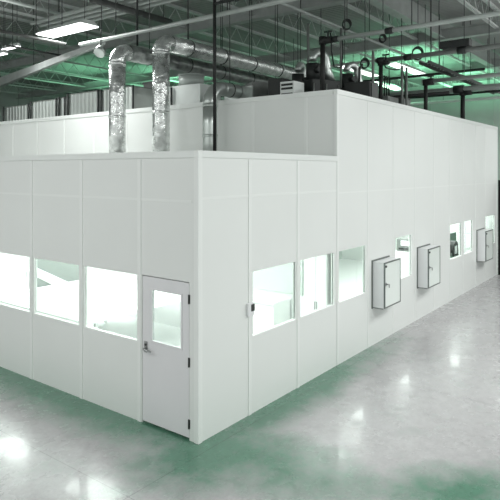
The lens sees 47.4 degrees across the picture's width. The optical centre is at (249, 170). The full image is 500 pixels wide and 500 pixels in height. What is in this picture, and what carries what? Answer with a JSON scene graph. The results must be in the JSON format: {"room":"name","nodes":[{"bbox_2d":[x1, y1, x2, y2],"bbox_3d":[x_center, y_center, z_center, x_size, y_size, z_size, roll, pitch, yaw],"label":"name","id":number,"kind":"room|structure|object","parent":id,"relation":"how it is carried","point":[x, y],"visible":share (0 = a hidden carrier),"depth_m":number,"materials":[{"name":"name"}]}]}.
{"room":"factory floor","nodes":[
{"label":"factory floor","id":0,"kind":"room"},
{"bbox_2d":[0,86,69,121],"bbox_3d":[-20.367,-1.016,33.130,0.350,9.300,49.000,0,0,37],"label":"wall","id":1,"kind":"structure","parent":0,"point":[6,99],"depth_m":38.62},
{"bbox_2d":[0,157,193,441],"bbox_3d":[-6.247,1.684,11.815,14.000,3.900,0.070,0,0,37],"label":"wall","id":2,"kind":"structure","parent":0,"point":[109,225],"depth_m":8.85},
{"bbox_2d":[0,252,29,312],"bbox_3d":[-4.342,1.999,10.372,1.260,0.990,0.062,0,0,37],"label":"window","id":3,"kind":"structure","parent":2,"relation":"in","point":[2,304],"depth_m":10.10,"materials":[{"name":"white metal"}]},
{"bbox_2d":[33,257,78,325],"bbox_3d":[-3.232,1.999,9.531,1.295,0.990,0.062,0,0,37],"label":"window","id":4,"kind":"structure","parent":2,"relation":"in","point":[34,258],"depth_m":9.90,"materials":[{"name":"white metal"}]},
{"bbox_2d":[0,159,191,421],"bbox_3d":[-4.497,1.734,10.438,9.324,3.800,0.012,0,0,37],"label":"trim","id":5,"kind":"structure","parent":2,"relation":"attached to","point":[80,196],"depth_m":9.05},
{"bbox_2d":[0,150,193,160],"bbox_3d":[-6.260,-0.222,11.814,13.980,0.092,0.088,0,0,37],"label":"trim","id":6,"kind":"structure","parent":2,"relation":"attached to","point":[158,154],"depth_m":8.70,"materials":[{"name":"white metal"}]},
{"bbox_2d":[84,265,136,341],"bbox_3d":[-2.120,1.999,8.689,1.265,0.990,0.062,0,0,37],"label":"window","id":7,"kind":"structure","parent":2,"relation":"in","point":[85,266],"depth_m":9.04,"materials":[{"name":"white metal"}]},
{"bbox_2d":[143,275,189,437],"bbox_3d":[-1.184,2.569,7.930,0.944,2.130,0.145,0,0,37],"label":"door","id":8,"kind":"structure","parent":2,"relation":"in","point":[166,366],"depth_m":7.93,"materials":[{"name":"paint"}]},
{"bbox_2d":[194,150,201,444],"bbox_3d":[-0.693,1.682,7.592,0.085,3.904,0.085,0,0,37],"label":"trim","id":9,"kind":"structure","parent":2,"relation":"attached to","point":[197,153],"depth_m":7.55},
{"bbox_2d":[0,94,333,327],"bbox_3d":[-3.962,1.059,14.889,13.930,5.150,0.070,0,0,37],"label":"wall","id":10,"kind":"structure","parent":0,"point":[279,123],"depth_m":12.94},
{"bbox_2d":[37,258,78,287],"bbox_3d":[-5.448,2.134,15.976,2.550,2.800,0.028,0,0,37],"label":"wall","id":11,"kind":"structure","parent":10,"relation":"attached to","point":[67,272],"depth_m":15.88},
{"bbox_2d":[12,97,306,155],"bbox_3d":[-3.073,-0.841,14.167,10.480,1.150,0.008,0,0,37],"label":"trim","id":12,"kind":"structure","parent":10,"relation":"attached to","point":[305,98],"depth_m":11.80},
{"bbox_2d":[0,89,332,124],"bbox_3d":[-3.972,-1.472,14.885,13.920,0.092,0.088,0,0,37],"label":"trim","id":13,"kind":"structure","parent":10,"relation":"attached to","point":[322,92],"depth_m":12.75,"materials":[{"name":"white metal"}]},
{"bbox_2d":[253,260,302,295],"bbox_3d":[0.291,1.584,11.628,1.850,1.700,0.028,0,0,37],"label":"wall","id":14,"kind":"structure","parent":10,"relation":"attached to","point":[277,278],"depth_m":11.40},
{"bbox_2d":[0,259,499,499],"bbox_3d":[-1.631,3.728,19.566,48.000,0.212,50.000,0,0,37],"label":"floor","id":15,"kind":"structure","parent":0,"point":[414,414],"depth_m":7.77,"materials":[{"name":"concrete"}]},
{"bbox_2d":[22,267,66,289],"bbox_3d":[-5.322,3.171,14.788,0.340,0.900,3.196,0,0,-37],"label":"side table","id":16,"kind":"object","parent":15,"relation":"on","point":[41,274],"visible":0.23,"depth_m":14.61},
{"bbox_2d":[0,275,180,327],"bbox_3d":[-3.086,3.071,11.541,3.230,1.100,2.950,0,0,37],"label":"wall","id":17,"kind":"structure","parent":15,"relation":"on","point":[109,297],"depth_m":11.12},
{"bbox_2d":[253,292,290,333],"bbox_3d":[0.010,3.061,11.422,1.550,1.120,0.600,0,0,37],"label":"lab bench","id":18,"kind":"object","parent":15,"relation":"on","point":[271,310],"visible":0.21,"depth_m":10.95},
{"bbox_2d":[253,292,290,304],"bbox_3d":[0.010,2.521,11.422,1.550,0.040,0.600,0,0,37],"label":"countertop","id":19,"kind":"structure","parent":18,"relation":"on","point":[269,299],"depth_m":11.12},
{"bbox_2d":[305,253,330,313],"bbox_3d":[1.288,2.471,10.774,0.470,2.300,0.172,0,0,37],"label":"tall cabinet","id":20,"kind":"object","parent":15,"relation":"on","point":[317,269],"visible":0.54,"depth_m":10.70,"materials":[{"name":"silver metal"}]},
{"bbox_2d":[396,250,408,276],"bbox_3d":[4.397,2.911,15.683,0.600,1.420,0.710,0,0,37],"label":"cabinet","id":21,"kind":"object","parent":15,"relation":"on","point":[404,256],"visible":0.02,"depth_m":15.41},
{"bbox_2d":[397,237,408,251],"bbox_3d":[4.341,2.031,15.625,0.460,0.340,0.510,0,0,37],"label":"instrument","id":22,"kind":"object","parent":21,"relation":"on","point":[402,243],"visible":0.52,"depth_m":15.46,"materials":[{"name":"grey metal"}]},
{"bbox_2d":[464,220,489,252],"bbox_3d":[7.876,2.671,19.728,0.640,1.900,0.740,0,0,37],"label":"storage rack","id":23,"kind":"object","parent":15,"relation":"on","point":[465,232],"visible":0.15,"depth_m":19.62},
{"bbox_3d":[5.793,3.111,17.235,0.950,1.020,1.450,0,0,37],"label":"table","id":24,"kind":"object","parent":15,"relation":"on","visible":0},
{"bbox_2d":[450,241,457,255],"bbox_3d":[6.147,2.381,17.487,0.370,0.440,0.500,0,0,37],"label":"machine","id":25,"kind":"object","parent":24,"relation":"on","point":[453,244],"visible":0.61,"depth_m":17.32,"materials":[{"name":"grey metal"}]},
{"bbox_2d":[0,0,499,99],"bbox_3d":[-1.631,-5.741,19.566,48.000,0.150,50.000,0,0,37],"label":"ceiling","id":26,"kind":"structure","parent":0,"point":[447,9],"depth_m":23.36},
{"bbox_2d":[0,0,65,45],"bbox_3d":[-5.074,-4.346,13.028,0.080,2.640,1.971,0,0,37],"label":"channel","id":27,"kind":"object","parent":26,"relation":"hanging from","point":[1,30],"visible":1,"depth_m":13.17,"materials":[{"name":"grey metal"}]},
{"bbox_2d":[6,0,60,55],"bbox_3d":[-6.370,-4.601,16.958,0.060,2.130,1.873,0,0,37],"label":"conduit","id":28,"kind":"object","parent":26,"relation":"hanging from","point":[7,45],"visible":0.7,"depth_m":16.76,"materials":[{"name":"grey metal"}]},
{"bbox_2d":[0,0,69,16],"bbox_3d":[-5.722,-4.991,15.304,0.100,1.350,2.259,0,0,37],"label":"conduit","id":29,"kind":"object","parent":26,"relation":"hanging from","point":[7,1],"visible":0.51,"depth_m":15.16,"materials":[{"name":"grey metal"}]},
{"bbox_2d":[0,82,84,98],"bbox_3d":[-18.579,-5.316,32.020,0.140,0.700,48.410,0,0,37],"label":"joist","id":30,"kind":"object","parent":26,"relation":"attached to","point":[37,86],"visible":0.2,"depth_m":37.28,"materials":[{"name":"paint"}]},
{"bbox_2d":[0,1,105,87],"bbox_3d":[-7.226,-4.426,18.988,0.200,2.480,10.630,0,0,-40],"label":"beam","id":31,"kind":"structure","parent":26,"relation":"attached to","point":[5,80],"depth_m":18.35,"materials":[{"name":"grey metal"}]},
{"bbox_2d":[0,72,108,93],"bbox_3d":[-16.267,-5.316,30.269,0.140,0.700,48.410,0,0,37],"label":"joist","id":32,"kind":"object","parent":26,"relation":"attached to","point":[19,85],"visible":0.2,"depth_m":34.88,"materials":[{"name":"paint"}]},
{"bbox_2d":[35,0,98,37],"bbox_3d":[-4.439,-4.516,13.739,1.820,2.300,0.520,0,0,37],"label":"light","id":33,"kind":"object","parent":26,"relation":"hanging from","point":[81,25],"visible":1,"depth_m":13.58,"materials":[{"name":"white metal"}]},
{"bbox_2d":[37,22,97,37],"bbox_3d":[-4.439,-3.376,13.739,1.800,0.020,0.500,0,0,37],"label":"diffuser","id":34,"kind":"object","parent":33,"relation":"attached to","point":[75,27],"depth_m":13.58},
{"bbox_2d":[94,0,106,57],"bbox_3d":[-3.383,-4.109,12.859,0.265,3.115,0.277,0,0,37],"label":"pendant light","id":35,"kind":"object","parent":26,"relation":"hanging from","point":[100,51],"visible":1,"depth_m":12.84,"materials":[{"name":"grey metal"}]},
{"bbox_2d":[0,53,223,99],"bbox_3d":[-11.644,-5.316,26.767,0.140,0.700,48.410,0,0,37],"label":"joist","id":36,"kind":"object","parent":26,"relation":"attached to","point":[5,64],"visible":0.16,"depth_m":30.06,"materials":[{"name":"paint"}]},
{"bbox_2d":[0,66,223,97],"bbox_3d":[-13.956,-5.316,28.518,0.140,0.700,48.410,0,0,37],"label":"joist","id":37,"kind":"object","parent":26,"relation":"attached to","point":[35,79],"visible":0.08,"depth_m":32.63,"materials":[{"name":"paint"}]},
{"bbox_2d":[0,34,244,84],"bbox_3d":[-9.332,-5.316,25.016,0.140,0.700,48.410,0,0,37],"label":"joist","id":38,"kind":"object","parent":26,"relation":"attached to","point":[1,35],"visible":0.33,"depth_m":25.83,"materials":[{"name":"paint"}]},
{"bbox_2d":[89,0,172,23],"bbox_3d":[-2.825,-4.726,13.832,0.160,1.880,2.507,0,0,37],"label":"channel","id":39,"kind":"object","parent":26,"relation":"hanging from","point":[106,3],"visible":0.89,"depth_m":13.72,"materials":[{"name":"grey metal"}]},
{"bbox_2d":[30,0,123,24],"bbox_3d":[0.024,-4.006,10.985,15.000,0.100,0.100,0,0,37],"label":"pipe","id":40,"kind":"object","parent":39,"relation":"on","point":[93,6],"visible":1,"depth_m":14.45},
{"bbox_2d":[39,0,141,26],"bbox_3d":[0.181,-4.006,11.192,15.000,0.100,0.100,0,0,37],"label":"pipe","id":41,"kind":"object","parent":39,"relation":"on","point":[125,2],"visible":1,"depth_m":14.55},
{"bbox_2d":[47,0,160,28],"bbox_3d":[0.338,-4.006,11.399,15.000,0.100,0.100,0,0,37],"label":"pipe","id":42,"kind":"object","parent":39,"relation":"on","point":[143,2],"visible":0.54,"depth_m":14.54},
{"bbox_2d":[87,0,178,21],"bbox_3d":[0.495,-4.006,11.607,15.000,0.100,0.100,0,0,37],"label":"pipe","id":43,"kind":"object","parent":39,"relation":"on","point":[161,2],"visible":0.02,"depth_m":13.98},
{"bbox_2d":[136,0,137,45],"bbox_3d":[-2.547,-4.241,12.858,0.050,2.850,0.050,0,0,37],"label":"rod","id":44,"kind":"object","parent":26,"relation":"hanging from","point":[136,0],"visible":0.92,"depth_m":12.84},
{"bbox_2d":[0,13,277,77],"bbox_3d":[-7.021,-5.316,23.265,0.140,0.700,48.410,0,0,37],"label":"joist","id":45,"kind":"object","parent":26,"relation":"attached to","point":[1,15],"visible":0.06,"depth_m":22.96,"materials":[{"name":"paint"}]},
{"bbox_2d":[79,0,296,46],"bbox_3d":[0.257,-4.303,10.257,10.750,2.725,0.090,0,0,37],"label":"pipe","id":46,"kind":"object","parent":26,"relation":"hanging from","point":[273,2],"visible":1,"depth_m":11.37,"materials":[{"name":"grey metal"}]},
{"bbox_2d":[0,0,378,89],"bbox_3d":[-4.709,-5.316,21.514,0.140,0.700,48.410,0,0,37],"label":"joist","id":47,"kind":"object","parent":26,"relation":"attached to","point":[62,5],"visible":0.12,"depth_m":20.91,"materials":[{"name":"paint"}]},
{"bbox_2d":[202,2,242,150],"bbox_3d":[-0.615,-2.941,12.295,0.326,5.450,1.083,0,0,37],"label":"spiral duct","id":48,"kind":"object","parent":26,"relation":"hanging from","point":[225,89],"visible":0.8,"depth_m":11.92,"materials":[{"name":"grey metal"}]},
{"bbox_2d":[83,0,421,90],"bbox_3d":[-2.397,-5.316,19.763,0.140,0.700,48.410,0,0,37],"label":"joist","id":49,"kind":"object","parent":26,"relation":"attached to","point":[176,7],"visible":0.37,"depth_m":22.97,"materials":[{"name":"paint"}]},
{"bbox_2d":[204,34,374,82],"bbox_3d":[4.867,-4.693,19.035,19.000,1.945,0.090,0,0,37],"label":"pipe","id":50,"kind":"object","parent":26,"relation":"hanging from","point":[357,62],"visible":0.22,"depth_m":20.28,"materials":[{"name":"metal"}]},
{"bbox_2d":[208,0,472,94],"bbox_3d":[-0.086,-5.316,18.012,0.140,0.700,48.410,0,0,37],"label":"joist","id":51,"kind":"object","parent":26,"relation":"attached to","point":[307,17],"visible":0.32,"depth_m":21.41,"materials":[{"name":"paint"}]},
{"bbox_2d":[221,14,484,96],"bbox_3d":[1.872,-4.566,24.439,15.700,2.200,0.100,0,0,37],"label":"pipe","id":52,"kind":"object","parent":26,"relation":"hanging from","point":[475,69],"visible":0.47,"depth_m":20.81,"materials":[{"name":"metal"}]},
{"bbox_2d":[337,66,378,76],"bbox_3d":[4.587,-4.966,24.394,0.470,1.400,3.620,0,0,37],"label":"strip light","id":53,"kind":"object","parent":26,"relation":"hanging from","point":[366,72],"visible":0.43,"depth_m":24.84,"materials":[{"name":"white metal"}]},
{"bbox_2d":[271,0,472,82],"bbox_3d":[4.932,-4.648,18.044,0.070,2.035,17.500,0,0,37],"label":"conduit","id":54,"kind":"object","parent":26,"relation":"hanging from","point":[284,4],"visible":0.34,"depth_m":15.15,"materials":[{"name":"grey metal"}]},
{"bbox_2d":[375,65,400,89],"bbox_3d":[6.815,-4.966,28.725,0.470,1.400,3.620,0,0,37],"label":"strip light","id":55,"kind":"object","parent":26,"relation":"hanging from","point":[392,86],"visible":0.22,"depth_m":28.96,"materials":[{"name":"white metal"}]},
{"bbox_2d":[375,81,400,89],"bbox_3d":[6.815,-4.276,28.725,0.450,0.020,3.600,0,0,37],"label":"diffuser","id":56,"kind":"object","parent":55,"relation":"attached to","point":[394,87],"depth_m":29.23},
{"bbox_2d":[390,62,426,74],"bbox_3d":[6.706,-4.966,24.152,0.470,1.400,3.620,0,0,37],"label":"strip light","id":57,"kind":"object","parent":26,"relation":"hanging from","point":[411,69],"visible":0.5,"depth_m":23.95,"materials":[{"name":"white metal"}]},
{"bbox_2d":[331,0,499,42],"bbox_3d":[3.927,-4.148,10.024,5.616,3.035,0.130,0,0,37],"label":"pipe","id":58,"kind":"object","parent":26,"relation":"hanging from","point":[390,30],"visible":1,"depth_m":10.69,"materials":[{"name":"grey metal"}]},
{"bbox_2d":[391,18,448,96],"bbox_3d":[3.049,-3.991,19.533,7.500,3.350,0.100,0,0,37],"label":"pipe","id":59,"kind":"object","parent":26,"relation":"hanging from","point":[442,92],"visible":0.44,"depth_m":17.82,"materials":[{"name":"metal"}]},
{"bbox_2d":[341,1,499,81],"bbox_3d":[2.226,-5.316,16.261,0.140,0.700,48.410,0,0,37],"label":"joist","id":60,"kind":"object","parent":26,"relation":"attached to","point":[356,9],"visible":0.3,"depth_m":20.28,"materials":[{"name":"paint"}]},
{"bbox_2d":[364,0,499,72],"bbox_3d":[2.994,-5.241,15.685,0.320,0.750,48.400,0,0,37],"label":"roof beam","id":61,"kind":"structure","parent":26,"relation":"attached to","point":[399,9],"depth_m":19.31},
{"bbox_2d":[0,0,360,71],"bbox_3d":[-1.232,-5.016,19.264,46.000,0.400,0.280,0,0,37],"label":"girder","id":62,"kind":"object","parent":61,"relation":"attached to","point":[264,13],"visible":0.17,"depth_m":19.61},
{"bbox_2d":[16,20,499,98],"bbox_3d":[2.692,-5.016,24.445,46.000,0.400,0.280,0,0,37],"label":"girder","id":63,"kind":"object","parent":61,"relation":"attached to","point":[480,29],"visible":0.48,"depth_m":23.34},
{"bbox_2d":[334,58,499,80],"bbox_3d":[6.919,-5.016,30.025,46.000,0.400,0.280,0,0,37],"label":"girder","id":64,"kind":"object","parent":61,"relation":"attached to","point":[453,66],"visible":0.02,"depth_m":27.89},
{"bbox_2d":[378,80,499,93],"bbox_3d":[10.844,-5.016,35.206,46.000,0.400,0.280,0,0,37],"label":"girder","id":65,"kind":"object","parent":61,"relation":"attached to","point":[484,81],"visible":0.02,"depth_m":34.70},
{"bbox_2d":[375,0,499,63],"bbox_3d":[5.721,-4.111,11.675,6.750,3.110,0.160,0,0,37],"label":"pipe","id":66,"kind":"object","parent":26,"relation":"hanging from","point":[460,50],"visible":0.98,"depth_m":12.79,"materials":[{"name":"grey metal"}]},
{"bbox_2d":[440,38,471,49],"bbox_3d":[4.546,-2.786,12.566,0.640,0.160,0.240,0,0,37],"label":"junction box","id":67,"kind":"object","parent":66,"relation":"attached to","point":[466,42],"visible":0.88,"depth_m":12.45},
{"bbox_2d":[378,14,499,95],"bbox_3d":[9.257,-4.093,16.963,13.500,3.145,0.290,0,0,37],"label":"pipe","id":68,"kind":"object","parent":26,"relation":"hanging from","point":[457,89],"visible":0.67,"depth_m":18.70,"materials":[{"name":"grey metal"}]},
{"bbox_2d":[408,90,499,98],"bbox_3d":[9.329,-2.536,17.059,13.500,0.070,0.070,0,0,37],"label":"conduit","id":69,"kind":"object","parent":68,"relation":"hanging from","point":[490,91],"visible":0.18,"depth_m":18.98,"materials":[{"name":"grey metal"}]},
{"bbox_2d":[411,96,499,104],"bbox_3d":[9.286,-4.456,27.354,24.000,2.420,0.140,0,0,37],"label":"pipe","id":70,"kind":"object","parent":26,"relation":"hanging from","point":[491,97],"visible":0.39,"depth_m":26.93,"materials":[{"name":"metal"}]},
{"bbox_2d":[419,0,499,94],"bbox_3d":[8.198,-4.516,21.529,0.320,2.300,9.000,0,0,37],"label":"cable tray","id":71,"kind":"object","parent":26,"relation":"hanging from","point":[429,64],"visible":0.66,"depth_m":19.63,"materials":[{"name":"grey metal"}]},
{"bbox_2d":[421,0,499,83],"bbox_3d":[7.921,-4.041,13.710,7.700,3.250,0.160,0,0,37],"label":"pipe","id":72,"kind":"object","parent":26,"relation":"hanging from","point":[488,75],"visible":0.91,"depth_m":15.33,"materials":[{"name":"grey metal"}]},
{"bbox_2d":[457,0,499,28],"bbox_3d":[4.538,-5.316,14.510,0.140,0.700,48.410,0,0,37],"label":"joist","id":73,"kind":"object","parent":26,"relation":"attached to","point":[489,3],"visible":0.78,"depth_m":18.81,"materials":[{"name":"paint"}]},
{"bbox_2d":[202,95,496,441],"bbox_3d":[3.954,1.059,13.748,0.070,5.150,15.330,0,0,37],"label":"wall","id":74,"kind":"structure","parent":0,"point":[274,218],"depth_m":10.53,"materials":[{"name":"metal"}]},
{"bbox_2d":[246,302,254,316],"bbox_3d":[0.008,2.059,8.432,0.055,0.190,0.150,0,0,37],"label":"card reader","id":75,"kind":"object","parent":74,"relation":"attached to","point":[250,307],"visible":1,"depth_m":8.40,"materials":[{"name":"plastic"}]},
{"bbox_2d":[201,150,336,160],"bbox_3d":[0.447,-0.222,9.103,0.088,0.092,3.790,0,0,37],"label":"trim","id":76,"kind":"structure","parent":74,"relation":"attached to","point":[209,154],"depth_m":8.71,"materials":[{"name":"white metal"}]},
{"bbox_2d":[202,159,336,415],"bbox_3d":[0.485,1.734,9.100,0.012,3.800,3.730,0,0,37],"label":"trim","id":77,"kind":"structure","parent":74,"relation":"attached to","point":[250,195],"depth_m":8.48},
{"bbox_2d":[252,261,295,336],"bbox_3d":[0.377,1.999,9.025,0.062,0.990,1.220,0,0,37],"label":"window","id":78,"kind":"structure","parent":74,"relation":"in","point":[294,262],"depth_m":9.36,"materials":[{"name":"white metal"}]},
{"bbox_2d":[300,252,333,317],"bbox_3d":[1.177,1.999,10.081,0.062,0.990,1.190,0,0,37],"label":"window","id":79,"kind":"structure","parent":74,"relation":"in","point":[332,253],"depth_m":10.53,"materials":[{"name":"white metal"}]},
{"bbox_2d":[334,89,338,364],"bbox_3d":[1.618,1.058,10.637,0.062,5.153,0.070,0,0,37],"label":"trim","id":80,"kind":"structure","parent":74,"relation":"attached to","point":[336,96],"depth_m":10.61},
{"bbox_2d":[339,244,365,302],"bbox_3d":[1.984,1.999,11.147,0.062,0.990,1.155,0,0,37],"label":"window","id":81,"kind":"structure","parent":74,"relation":"in","point":[364,246],"depth_m":11.58,"materials":[{"name":"white metal"}]},
{"bbox_2d":[371,255,400,309],"bbox_3d":[2.918,2.364,12.043,0.337,1.000,0.880,0,0,37],"label":"electrical box","id":82,"kind":"object","parent":74,"relation":"attached to","point":[385,271],"visible":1,"depth_m":11.79,"materials":[{"name":"white metal"}]},
{"bbox_2d":[395,234,411,278],"bbox_3d":[3.532,1.999,13.190,0.062,0.990,0.970,0,0,37],"label":"window","id":83,"kind":"structure","parent":74,"relation":"in","point":[410,235],"depth_m":13.56,"materials":[{"name":"white metal"}]},
{"bbox_2d":[333,89,496,128],"bbox_3d":[5.097,-1.472,15.241,0.088,0.092,11.606,0,0,37],"label":"trim","id":84,"kind":"structure","parent":74,"relation":"attached to","point":[340,92],"depth_m":13.16,"materials":[{"name":"white metal"}]},
{"bbox_2d":[339,101,496,347],"bbox_3d":[5.123,1.109,15.227,0.006,5.050,11.480,0,0,37],"label":"trim","id":85,"kind":"structure","parent":74,"relation":"attached to","point":[485,183],"depth_m":13.33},
{"bbox_2d":[417,244,439,288],"bbox_3d":[4.452,2.364,14.067,0.337,1.000,0.880,0,0,37],"label":"electrical box","id":86,"kind":"object","parent":74,"relation":"attached to","point":[428,256],"visible":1,"depth_m":13.81,"materials":[{"name":"white metal"}]},
{"bbox_2d":[450,222,461,259],"bbox_3d":[5.847,1.999,16.247,0.062,0.990,1.060,0,0,37],"label":"window","id":87,"kind":"structure","parent":74,"relation":"in","point":[460,223],"depth_m":16.65,"materials":[{"name":"white metal"}]},
{"bbox_2d":[464,219,472,254],"bbox_3d":[6.566,1.999,17.195,0.062,0.990,0.880,0,0,37],"label":"window","id":88,"kind":"structure","parent":74,"relation":"in","point":[471,221],"depth_m":17.52,"materials":[{"name":"white metal"}]},
{"bbox_2d":[476,228,492,261],"bbox_3d":[7.501,2.364,18.093,0.337,1.000,0.880,0,0,37],"label":"electrical box","id":89,"kind":"object","parent":74,"relation":"attached to","point":[484,237],"visible":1,"depth_m":17.83,"materials":[{"name":"white metal"}]},
{"bbox_2d":[497,127,497,274],"bbox_3d":[8.595,1.058,19.842,0.070,5.153,0.050,0,0,37],"label":"trim","id":90,"kind":"structure","parent":74,"relation":"attached to","point":[497,127],"depth_m":19.82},
{"bbox_2d":[342,215,492,260],"bbox_3d":[2.981,1.059,24.056,13.930,5.150,0.070,0,0,37],"label":"wall","id":91,"kind":"structure","parent":0,"point":[356,253],"depth_m":20.71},
{"bbox_2d":[411,89,499,179],"bbox_3d":[12.936,-1.016,38.796,48.000,9.300,0.350,0,0,37],"label":"wall","id":92,"kind":"structure","parent":0,"point":[487,112],"depth_m":37.26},
{"bbox_2d":[498,180,499,274],"bbox_3d":[11.071,1.984,18.092,5.970,3.300,0.110,0,0,37],"label":"wall","id":93,"kind":"structure","parent":0,"point":[498,180],"depth_m":19.84,"materials":[{"name":"metal"}]},
{"bbox_3d":[-5.091,-0.181,13.342,13.850,0.070,3.750,0,0,37],"label":"roof","id":94,"kind":"structure","parent":0,"visible":0},
{"bbox_2d":[108,0,275,152],"bbox_3d":[-0.542,-2.941,15.505,0.378,5.450,8.159,0,0,37],"label":"duct","id":95,"kind":"object","parent":94,"relation":"on","point":[123,53],"visible":0.71,"depth_m":12.46,"materials":[{"name":"silver metal"}]},
{"bbox_2d":[213,0,238,150],"bbox_3d":[-0.474,-2.091,10.660,0.621,3.750,0.125,0,0,37],"label":"riser pipe","id":96,"kind":"object","parent":94,"relation":"on","point":[215,3],"visible":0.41,"depth_m":10.79,"materials":[{"name":"metal"}]},
{"bbox_2d":[152,0,300,151],"bbox_3d":[0.274,-2.941,15.489,0.399,5.450,7.800,0,0,37],"label":"duct","id":97,"kind":"object","parent":94,"relation":"on","point":[164,45],"visible":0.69,"depth_m":12.63,"materials":[{"name":"silver metal"}]},
{"bbox_3d":[-0.463,-1.406,19.452,13.850,0.080,11.420,0,0,37],"label":"roof","id":98,"kind":"structure","parent":0,"visible":0},
{"bbox_2d":[3,104,32,120],"bbox_3d":[-7.671,-1.831,19.707,1.596,0.770,1.008,0,0,37],"label":"housing","id":99,"kind":"object","parent":98,"relation":"on","point":[20,112],"visible":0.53,"depth_m":19.33,"materials":[{"name":"grey metal"}]},
{"bbox_2d":[30,98,60,118],"bbox_3d":[-6.383,-1.861,18.732,1.466,0.830,1.008,0,0,37],"label":"housing","id":100,"kind":"object","parent":98,"relation":"on","point":[46,108],"visible":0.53,"depth_m":18.38,"materials":[{"name":"grey metal"}]},
{"bbox_2d":[58,96,69,115],"bbox_3d":[-5.582,-1.871,18.125,0.356,0.850,1.008,0,0,37],"label":"housing","id":101,"kind":"object","parent":98,"relation":"on","point":[63,99],"visible":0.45,"depth_m":17.81,"materials":[{"name":"grey metal"}]},
{"bbox_2d":[67,90,103,114],"bbox_3d":[-4.749,-1.906,17.494,1.526,0.920,1.008,0,0,37],"label":"housing","id":102,"kind":"object","parent":98,"relation":"on","point":[85,102],"visible":0.53,"depth_m":17.12,"materials":[{"name":"grey metal"}]},
{"bbox_2d":[100,85,151,111],"bbox_3d":[-3.498,-1.906,16.546,1.426,0.920,1.008,0,0,37],"label":"housing","id":103,"kind":"object","parent":98,"relation":"on","point":[136,96],"visible":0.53,"depth_m":16.04,"materials":[{"name":"grey metal"}]},
{"bbox_2d":[170,73,220,104],"bbox_3d":[-1.394,-1.881,13.784,1.100,0.870,0.830,0,0,37],"label":"box","id":104,"kind":"object","parent":98,"relation":"on","point":[191,88],"visible":0.69,"depth_m":13.52,"materials":[{"name":"white metal"}]},
{"bbox_2d":[224,82,267,99],"bbox_3d":[0.023,-1.746,13.088,0.820,0.600,0.930,0,0,37],"label":"housing","id":105,"kind":"object","parent":98,"relation":"on","point":[253,89],"visible":0.39,"depth_m":12.65,"materials":[{"name":"grey metal"}]},
{"bbox_2d":[268,78,293,95],"bbox_3d":[0.691,-1.706,12.371,0.350,0.520,0.565,0,0,37],"label":"equipment box","id":106,"kind":"object","parent":98,"relation":"on","point":[273,84],"visible":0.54,"depth_m":12.14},
{"bbox_2d":[280,81,303,93],"bbox_3d":[0.892,-1.656,12.065,0.340,0.420,0.412,0,0,37],"label":"air conditioning unit","id":107,"kind":"object","parent":98,"relation":"on","point":[288,87],"visible":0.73,"depth_m":11.92,"materials":[{"name":"white metal"}]},
{"bbox_2d":[292,62,305,81],"bbox_3d":[1.211,-2.036,13.712,0.660,1.180,0.800,0,0,26],"label":"blower","id":108,"kind":"object","parent":98,"relation":"on","point":[300,67],"visible":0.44,"depth_m":13.50,"materials":[{"name":"grey metal"}]},
{"bbox_2d":[307,23,308,62],"bbox_3d":[1.310,-2.381,12.848,0.060,1.870,0.060,0,0,37],"label":"conduit","id":109,"kind":"object","parent":98,"relation":"on","point":[307,23],"visible":0.34,"depth_m":12.82,"materials":[{"name":"grey metal"}]},
{"bbox_2d":[301,49,339,91],"bbox_3d":[1.528,-2.065,12.556,0.840,1.239,0.693,0,0,-24],"label":"blower","id":110,"kind":"object","parent":98,"relation":"on","point":[312,82],"visible":0.61,"depth_m":12.37,"materials":[{"name":"grey metal"}]},
{"bbox_2d":[319,30,331,90],"bbox_3d":[1.568,-2.161,11.773,0.342,1.430,0.198,0,0,37],"label":"riser pipe","id":111,"kind":"object","parent":98,"relation":"on","point":[323,40],"visible":0.7,"depth_m":11.77,"materials":[{"name":"metal"}]},
{"bbox_2d":[340,28,341,89],"bbox_3d":[2.120,-2.381,13.255,0.060,1.870,0.060,0,0,37],"label":"conduit","id":112,"kind":"object","parent":98,"relation":"on","point":[340,28],"visible":0.66,"depth_m":13.23,"materials":[{"name":"grey metal"}]},
{"bbox_2d":[341,61,362,89],"bbox_3d":[2.400,-2.006,13.376,0.760,1.121,0.627,0,0,-27],"label":"blower","id":113,"kind":"object","parent":98,"relation":"on","point":[346,77],"visible":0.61,"depth_m":13.24,"materials":[{"name":"grey metal"}]},
{"bbox_2d":[344,64,377,97],"bbox_3d":[2.440,-1.906,12.370,0.620,0.921,0.484,0,0,37],"label":"control box","id":114,"kind":"object","parent":98,"relation":"on","point":[367,88],"visible":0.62,"depth_m":12.16,"materials":[{"name":"grey metal"}]},
{"bbox_2d":[378,54,389,99],"bbox_3d":[3.193,-2.106,13.590,0.333,1.320,0.190,0,0,37],"label":"riser pipe","id":115,"kind":"object","parent":98,"relation":"on","point":[385,62],"visible":0.73,"depth_m":13.59,"materials":[{"name":"metal"}]},
{"bbox_2d":[378,75,397,102],"bbox_3d":[3.482,-1.944,14.544,0.415,0.997,0.670,0,0,37],"label":"base cabinet","id":116,"kind":"object","parent":98,"relation":"on","point":[387,98],"visible":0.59,"depth_m":14.49,"materials":[{"name":"grey metal"}]},
{"bbox_2d":[405,67,407,105],"bbox_3d":[4.051,-2.056,14.728,0.060,1.220,0.060,0,0,37],"label":"conduit","id":117,"kind":"object","parent":98,"relation":"on","point":[406,68],"visible":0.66,"depth_m":14.71,"materials":[{"name":"grey metal"}]},
{"bbox_2d":[423,75,433,109],"bbox_3d":[4.993,-2.046,15.928,0.357,1.200,0.209,0,0,37],"label":"riser pipe","id":118,"kind":"object","parent":98,"relation":"on","point":[425,84],"visible":0.74,"depth_m":15.92,"materials":[{"name":"metal"}]},
{"bbox_2d":[459,86,471,118],"bbox_3d":[7.053,-2.096,18.633,0.430,1.300,0.266,0,0,37],"label":"riser pipe","id":119,"kind":"object","parent":98,"relation":"on","point":[464,93],"visible":0.7,"depth_m":18.62,"materials":[{"name":"metal"}]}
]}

